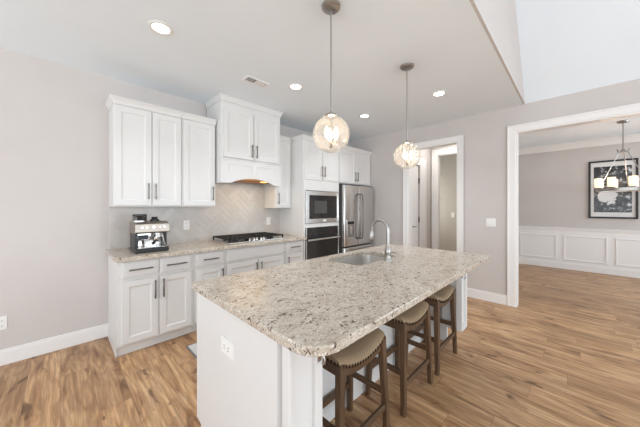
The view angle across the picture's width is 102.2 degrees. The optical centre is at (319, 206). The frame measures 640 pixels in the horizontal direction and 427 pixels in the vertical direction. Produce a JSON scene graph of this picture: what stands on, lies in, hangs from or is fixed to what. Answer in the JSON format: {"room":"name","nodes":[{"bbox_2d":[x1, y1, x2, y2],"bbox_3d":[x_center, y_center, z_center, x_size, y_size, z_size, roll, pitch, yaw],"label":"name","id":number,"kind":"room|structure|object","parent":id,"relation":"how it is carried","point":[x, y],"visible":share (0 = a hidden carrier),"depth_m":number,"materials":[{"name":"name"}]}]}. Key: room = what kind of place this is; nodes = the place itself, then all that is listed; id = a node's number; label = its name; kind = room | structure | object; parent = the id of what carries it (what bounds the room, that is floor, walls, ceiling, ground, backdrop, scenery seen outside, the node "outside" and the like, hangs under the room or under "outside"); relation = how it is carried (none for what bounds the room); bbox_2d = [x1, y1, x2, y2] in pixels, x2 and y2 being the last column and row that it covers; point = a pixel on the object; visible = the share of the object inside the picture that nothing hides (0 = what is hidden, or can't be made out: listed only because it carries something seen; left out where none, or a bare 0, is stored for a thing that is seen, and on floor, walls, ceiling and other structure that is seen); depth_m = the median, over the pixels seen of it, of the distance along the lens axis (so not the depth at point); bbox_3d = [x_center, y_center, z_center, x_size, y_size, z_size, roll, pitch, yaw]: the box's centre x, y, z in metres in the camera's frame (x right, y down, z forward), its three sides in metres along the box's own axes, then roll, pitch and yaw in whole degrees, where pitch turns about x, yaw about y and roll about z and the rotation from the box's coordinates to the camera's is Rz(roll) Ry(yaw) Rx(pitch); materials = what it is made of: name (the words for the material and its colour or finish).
{"room":"kitchen","nodes":[
{"label":"kitchen","id":0,"kind":"room"},
{"bbox_2d":[0,48,346,349],"bbox_3d":[-3.175,-0.030,1.876,0.129,2.800,10.790,0,0,45],"label":"wall","id":1,"kind":"structure","parent":0,"point":[54,117],"depth_m":2.51,"materials":[{"name":"paint"}]},
{"bbox_2d":[0,316,6,329],"bbox_3d":[-2.749,1.008,2.220,0.010,0.116,0.072,0,0,45],"label":"wall outlet","id":2,"kind":"object","parent":1,"relation":"attached to","point":[3,320],"visible":1,"depth_m":2.23,"materials":[{"name":"white plastic"}]},
{"bbox_2d":[0,323,107,365],"bbox_3d":[-4.548,1.302,0.403,0.016,0.135,6.565,0,0,45],"label":"baseboard","id":3,"kind":"structure","parent":1,"relation":"attached to","point":[36,348],"depth_m":2.43,"materials":[{"name":"paint"}]},
{"bbox_2d":[105,94,182,206],"bbox_3d":[-1.907,-0.537,2.816,0.363,1.079,0.648,0,0,45],"label":"upper cabinet","id":4,"kind":"object","parent":1,"relation":"attached to","point":[144,138],"visible":1,"depth_m":2.69,"materials":[{"name":"paint"}]},
{"bbox_2d":[183,220,188,229],"bbox_3d":[-1.693,0.235,3.272,0.010,0.116,0.072,0,0,45],"label":"wall outlet","id":5,"kind":"object","parent":1,"relation":"attached to","point":[186,222],"visible":1,"depth_m":3.27,"materials":[{"name":"white plastic"}]},
{"bbox_2d":[181,112,216,206],"bbox_3d":[-1.540,-0.537,3.186,0.363,1.079,0.390,0,0,45],"label":"upper cabinet","id":6,"kind":"object","parent":1,"relation":"attached to","point":[197,132],"visible":0.91,"depth_m":3.07,"materials":[{"name":"paint"}]},
{"bbox_2d":[205,93,282,187],"bbox_3d":[-1.030,-0.832,3.600,0.482,1.074,0.942,0,0,45],"label":"range hood","id":7,"kind":"object","parent":1,"relation":"attached to","point":[247,134],"visible":0.97,"depth_m":3.38,"materials":[{"name":"paint"}]},
{"bbox_2d":[264,135,291,207],"bbox_3d":[-0.654,-0.526,4.072,0.352,1.102,0.296,0,0,45],"label":"upper cabinet","id":8,"kind":"object","parent":1,"relation":"attached to","point":[274,197],"visible":0.66,"depth_m":3.99,"materials":[{"name":"paint"}]},
{"bbox_2d":[338,144,371,186],"bbox_3d":[0.468,-0.741,5.004,0.653,0.672,0.972,0,0,45],"label":"upper cabinet","id":9,"kind":"object","parent":1,"relation":"attached to","point":[354,163],"visible":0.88,"depth_m":4.76,"materials":[{"name":"paint"}]},
{"bbox_2d":[0,0,639,148],"bbox_3d":[0.450,-1.400,0.695,6.940,0.060,14.220,0,0,45],"label":"ceiling","id":10,"kind":"structure","parent":0,"point":[214,45],"depth_m":2.33,"materials":[{"name":"paint"}]},
{"bbox_2d":[148,20,173,35],"bbox_3d":[-1.221,-1.366,1.981,0.172,0.006,0.172,0,0,45],"label":"recessed light","id":11,"kind":"object","parent":10,"relation":"in","point":[159,27],"visible":1,"depth_m":1.98,"materials":[{"name":"white plastic"}]},
{"bbox_2d":[242,75,269,87],"bbox_3d":[-0.700,-1.366,2.829,0.125,0.008,0.270,0,0,45],"label":"ceiling vent","id":12,"kind":"object","parent":10,"relation":"in","point":[248,78],"visible":1,"depth_m":2.82,"materials":[{"name":"white plastic"}]},
{"bbox_2d":[288,83,302,89],"bbox_3d":[-0.277,-1.366,2.951,0.172,0.006,0.172,0,0,45],"label":"recessed light","id":13,"kind":"object","parent":10,"relation":"in","point":[294,86],"visible":1,"depth_m":2.94,"materials":[{"name":"white"}]},
{"bbox_2d":[313,0,348,152],"bbox_3d":[0.075,-0.868,1.762,0.250,1.002,0.250,0,0,45],"label":"pendant light","id":14,"kind":"object","parent":10,"relation":"hanging from","point":[329,7],"visible":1,"depth_m":1.75,"materials":[{"name":"glass"}]},
{"bbox_2d":[359,114,369,117],"bbox_3d":[0.674,-1.366,3.905,0.172,0.006,0.172,0,0,45],"label":"recessed light","id":15,"kind":"object","parent":10,"relation":"in","point":[362,115],"visible":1,"depth_m":3.91,"materials":[{"name":"white"}]},
{"bbox_2d":[394,62,420,168],"bbox_3d":[0.848,-0.868,2.516,0.250,1.002,0.250,0,0,45],"label":"pendant light","id":16,"kind":"object","parent":10,"relation":"hanging from","point":[408,66],"visible":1,"depth_m":2.49,"materials":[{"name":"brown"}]},
{"bbox_2d":[431,90,446,96],"bbox_3d":[1.443,-1.366,3.128,0.172,0.006,0.172,0,0,45],"label":"recessed light","id":17,"kind":"object","parent":10,"relation":"in","point":[441,92],"visible":1,"depth_m":3.12,"materials":[{"name":"white"}]},
{"bbox_2d":[594,119,639,191],"bbox_3d":[4.852,-0.809,4.131,0.649,1.122,0.649,0,0,45],"label":"chandelier","id":18,"kind":"object","parent":10,"relation":"hanging from","point":[612,182],"visible":1,"depth_m":4.11,"materials":[{"name":"silver metal"}]},
{"bbox_2d":[0,263,639,426],"bbox_3d":[1.874,1.400,-0.028,10.100,0.060,15.400,0,0,45],"label":"floor","id":19,"kind":"structure","parent":0,"point":[568,354],"depth_m":2.09,"materials":[{"name":"brown wood"}]},
{"bbox_2d":[108,253,193,357],"bbox_3d":[-1.783,0.931,2.732,0.658,0.878,0.658,0,0,45],"label":"base cabinet","id":20,"kind":"object","parent":19,"relation":"on","point":[151,301],"visible":0.94,"depth_m":2.50,"materials":[{"name":"paint"}]},
{"bbox_2d":[186,342,196,358],"bbox_3d":[-0.873,1.364,2.638,0.441,0.012,0.791,0,0,45],"label":"floor mat","id":21,"kind":"object","parent":19,"relation":"on","point":[192,348],"visible":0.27,"depth_m":2.47,"materials":[{"name":"fabric"}]},
{"bbox_2d":[192,250,224,331],"bbox_3d":[-1.428,0.931,3.090,0.658,0.878,0.346,0,0,45],"label":"base cabinet","id":22,"kind":"object","parent":19,"relation":"on","point":[211,264],"visible":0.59,"depth_m":2.85,"materials":[{"name":"paint"}]},
{"bbox_2d":[225,242,283,275],"bbox_3d":[-1.002,0.931,3.519,0.658,0.878,0.860,0,0,45],"label":"base cabinet","id":23,"kind":"object","parent":19,"relation":"on","point":[243,259],"visible":0.4,"depth_m":3.26,"materials":[{"name":"paint"}]},
{"bbox_2d":[106,234,306,262],"bbox_3d":[-1.228,0.472,3.273,0.684,0.036,2.241,0,0,45],"label":"countertop","id":24,"kind":"structure","parent":23,"relation":"on","point":[118,255],"depth_m":2.79,"materials":[{"name":"stone"}]},
{"bbox_2d":[130,214,168,253],"bbox_3d":[-1.733,0.266,2.636,0.336,0.375,0.290,0,0,45],"label":"espresso machine","id":25,"kind":"object","parent":24,"relation":"on","point":[146,236],"visible":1,"depth_m":2.59,"materials":[{"name":"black metal"}]},
{"bbox_2d":[137,244,165,248],"bbox_3d":[-1.720,0.407,2.622,0.145,0.006,0.250,0,0,45],"label":"drip tray","id":26,"kind":"object","parent":25,"relation":"on","point":[147,246],"depth_m":2.61,"materials":[{"name":"silver metal"}]},
{"bbox_2d":[212,232,284,244],"bbox_3d":[-0.968,0.423,3.532,0.520,0.062,0.820,0,0,45],"label":"gas cooktop","id":27,"kind":"object","parent":24,"relation":"in","point":[258,236],"visible":1,"depth_m":3.41,"materials":[{"name":"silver metal"}]},
{"bbox_2d":[284,240,302,263],"bbox_3d":[-0.573,0.931,3.951,0.658,0.878,0.354,0,0,45],"label":"base cabinet","id":28,"kind":"object","parent":19,"relation":"on","point":[293,250],"visible":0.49,"depth_m":3.72,"materials":[{"name":"paint"}]},
{"bbox_2d":[279,134,339,260],"bbox_3d":[-0.175,0.146,4.356,0.653,2.447,0.846,0,0,45],"label":"tall cabinet","id":29,"kind":"object","parent":19,"relation":"on","point":[312,168],"visible":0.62,"depth_m":4.05,"materials":[{"name":"paint"}]},
{"bbox_2d":[305,190,338,223],"bbox_3d":[-0.126,0.008,4.335,0.514,0.500,0.754,0,0,45],"label":"microwave","id":30,"kind":"object","parent":29,"relation":"in","point":[320,206],"visible":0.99,"depth_m":4.13,"materials":[{"name":"silver metal"}]},
{"bbox_2d":[305,226,339,259],"bbox_3d":[-0.109,0.646,4.319,0.562,0.637,0.754,0,0,45],"label":"wall oven","id":31,"kind":"object","parent":29,"relation":"in","point":[320,241],"visible":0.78,"depth_m":4.12,"materials":[{"name":"black glass"}]},
{"bbox_2d":[197,273,466,426],"bbox_3d":[0.366,0.931,2.009,0.910,0.878,2.213,0,0,45],"label":"kitchen island","id":32,"kind":"object","parent":19,"relation":"on","point":[266,384],"visible":0.39,"depth_m":1.19,"materials":[{"name":"paint"}]},
{"bbox_2d":[221,335,233,360],"bbox_3d":[-0.452,0.687,1.255,0.130,0.080,0.010,0,0,45],"label":"wall outlet","id":33,"kind":"object","parent":32,"relation":"attached to","point":[227,347],"visible":1,"depth_m":1.25,"materials":[{"name":"white plastic"}]},
{"bbox_2d":[191,244,489,356],"bbox_3d":[0.408,0.472,1.971,1.067,0.036,2.277,0,0,45],"label":"island countertop","id":34,"kind":"structure","parent":32,"relation":"on","point":[316,307],"depth_m":1.36,"materials":[{"name":"stone"}]},
{"bbox_2d":[335,255,384,264],"bbox_3d":[0.378,0.589,2.301,0.415,0.195,0.650,0,0,45],"label":"sink","id":35,"kind":"object","parent":34,"relation":"in","point":[362,259],"visible":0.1,"depth_m":2.55,"materials":[{"name":"metal"}]},
{"bbox_2d":[368,218,396,261],"bbox_3d":[0.533,0.277,2.234,0.227,0.354,0.121,0,0,45],"label":"faucet","id":36,"kind":"object","parent":34,"relation":"on","point":[387,251],"visible":1,"depth_m":2.16,"materials":[{"name":"silver metal"}]},
{"bbox_2d":[322,328,389,426],"bbox_3d":[0.147,1.051,1.486,0.310,0.638,0.472,0,0,45],"label":"bar stool","id":37,"kind":"object","parent":19,"relation":"on","point":[344,364],"visible":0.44,"depth_m":1.43,"materials":[{"name":"brown wood"}]},
{"bbox_2d":[339,184,373,252],"bbox_3d":[0.514,0.491,4.935,0.778,1.757,0.900,0,0,45],"label":"refrigerator","id":38,"kind":"object","parent":19,"relation":"on","point":[356,203],"visible":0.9,"depth_m":4.61,"materials":[{"name":"silver metal"}]},
{"bbox_2d":[365,300,432,417],"bbox_3d":[0.604,1.051,1.946,0.310,0.638,0.472,0,0,45],"label":"bar stool","id":39,"kind":"object","parent":19,"relation":"on","point":[414,316],"visible":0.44,"depth_m":1.86,"materials":[{"name":"brown wood"}]},
{"bbox_2d":[407,284,457,375],"bbox_3d":[1.013,1.051,2.359,0.310,0.638,0.472,0,0,45],"label":"bar stool","id":40,"kind":"object","parent":19,"relation":"on","point":[442,297],"visible":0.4,"depth_m":2.24,"materials":[{"name":"brown wood"}]},
{"bbox_2d":[412,149,430,248],"bbox_3d":[1.974,0.000,5.078,0.100,2.740,1.010,0,0,45],"label":"wall","id":41,"kind":"structure","parent":0,"point":[425,154],"depth_m":5.20,"materials":[{"name":"paint"}]},
{"bbox_2d":[412,166,419,246],"bbox_3d":[1.781,0.294,4.800,0.102,2.128,0.323,0,0,45],"label":"door","id":42,"kind":"structure","parent":41,"relation":"in","point":[415,180],"depth_m":4.81,"materials":[{"name":"paint"}]},
{"bbox_2d":[412,156,425,247],"bbox_3d":[1.879,0.220,4.892,0.028,2.300,0.609,0,0,45],"label":"trim","id":43,"kind":"structure","parent":41,"relation":"attached to","point":[422,162],"depth_m":4.99,"materials":[{"name":"paint"}]},
{"bbox_2d":[431,145,456,248],"bbox_3d":[2.640,0.000,5.058,0.876,2.740,0.100,0,0,45],"label":"wall","id":44,"kind":"structure","parent":0,"point":[450,145],"depth_m":5.33,"materials":[{"name":"paint"}]},
{"bbox_2d":[432,146,456,249],"bbox_3d":[2.662,0.107,5.025,0.910,2.525,0.140,0,0,45],"label":"trim","id":45,"kind":"structure","parent":44,"relation":"attached to","point":[436,154],"depth_m":5.25,"materials":[{"name":"paint"}]},
{"bbox_2d":[440,154,456,250],"bbox_3d":[3.070,0.000,6.181,1.850,2.740,0.100,0,0,45],"label":"wall","id":46,"kind":"structure","parent":0,"point":[448,163],"depth_m":6.13,"materials":[{"name":"paint"}]},
{"bbox_2d":[347,79,639,294],"bbox_3d":[4.107,0.000,2.166,9.820,2.740,0.120,0,0,45],"label":"wall","id":47,"kind":"structure","parent":0,"point":[485,134],"depth_m":3.78,"materials":[{"name":"paint"}]},
{"bbox_2d":[403,135,463,251],"bbox_3d":[1.897,0.135,4.348,0.990,2.470,0.160,0,0,45],"label":"trim","id":48,"kind":"structure","parent":47,"relation":"attached to","point":[458,140],"depth_m":4.26,"materials":[{"name":"paint"}]},
{"bbox_2d":[467,288,506,304],"bbox_3d":[2.399,1.302,3.764,0.546,0.135,0.016,0,0,45],"label":"baseboard","id":49,"kind":"structure","parent":47,"relation":"attached to","point":[473,293],"depth_m":3.73,"materials":[{"name":"paint"}]},
{"bbox_2d":[486,218,495,226],"bbox_3d":[2.457,0.230,3.711,0.118,0.118,0.010,0,0,45],"label":"light switch","id":50,"kind":"object","parent":47,"relation":"attached to","point":[491,222],"visible":1,"depth_m":3.71,"materials":[{"name":"white plastic"}]},
{"bbox_2d":[507,103,639,307],"bbox_3d":[3.830,0.133,2.429,3.365,2.475,0.160,0,0,45],"label":"trim","id":51,"kind":"structure","parent":47,"relation":"attached to","point":[631,110],"depth_m":3.50,"materials":[{"name":"paint"}]},
{"bbox_2d":[469,0,524,103],"bbox_3d":[-1.030,-2.500,-0.337,0.020,2.260,10.670,0,0,45],"label":"wall","id":52,"kind":"structure","parent":0,"point":[498,18],"depth_m":2.50,"materials":[{"name":"paint"}]},
{"bbox_2d":[515,0,639,103],"bbox_3d":[1.427,-2.260,-2.691,6.784,1.780,10.790,0,0,45],"label":"ceiling","id":53,"kind":"structure","parent":0,"point":[566,46],"depth_m":2.85,"materials":[{"name":"paint"}]},
{"bbox_2d":[518,142,639,230],"bbox_3d":[6.264,0.000,4.857,4.550,2.740,0.120,0,0,45],"label":"wall","id":54,"kind":"structure","parent":0,"point":[553,185],"depth_m":5.69,"materials":[{"name":"paint"}]},
{"bbox_2d":[518,226,639,270],"bbox_3d":[6.310,0.848,4.703,4.633,0.765,0.035,0,0,45],"label":"wainscoting","id":55,"kind":"structure","parent":54,"relation":"attached to","point":[620,249],"depth_m":5.46,"materials":[{"name":"paint"}]},
{"bbox_2d":[518,134,639,154],"bbox_3d":[6.183,-1.305,4.776,4.350,0.130,0.110,0,0,45],"label":"trim","id":56,"kind":"structure","parent":54,"relation":"attached to","point":[636,137],"depth_m":5.43,"materials":[{"name":"paint"}]},
{"bbox_2d":[518,257,639,277],"bbox_3d":[6.215,1.300,4.809,4.350,0.140,0.018,0,0,45],"label":"baseboard","id":57,"kind":"structure","parent":54,"relation":"attached to","point":[570,266],"depth_m":5.46,"materials":[{"name":"paint"}]},
{"bbox_2d":[588,158,637,218],"bbox_3d":[5.847,-0.345,5.161,0.660,1.170,0.034,0,0,45],"label":"framed picture","id":58,"kind":"object","parent":54,"relation":"attached to","point":[613,205],"visible":0.94,"depth_m":5.15},
{"bbox_2d":[594,165,631,212],"bbox_3d":[5.849,-0.345,5.163,0.506,0.926,0.003,0,0,45],"label":"print","id":59,"kind":"object","parent":58,"relation":"attached to","point":[604,202],"depth_m":5.15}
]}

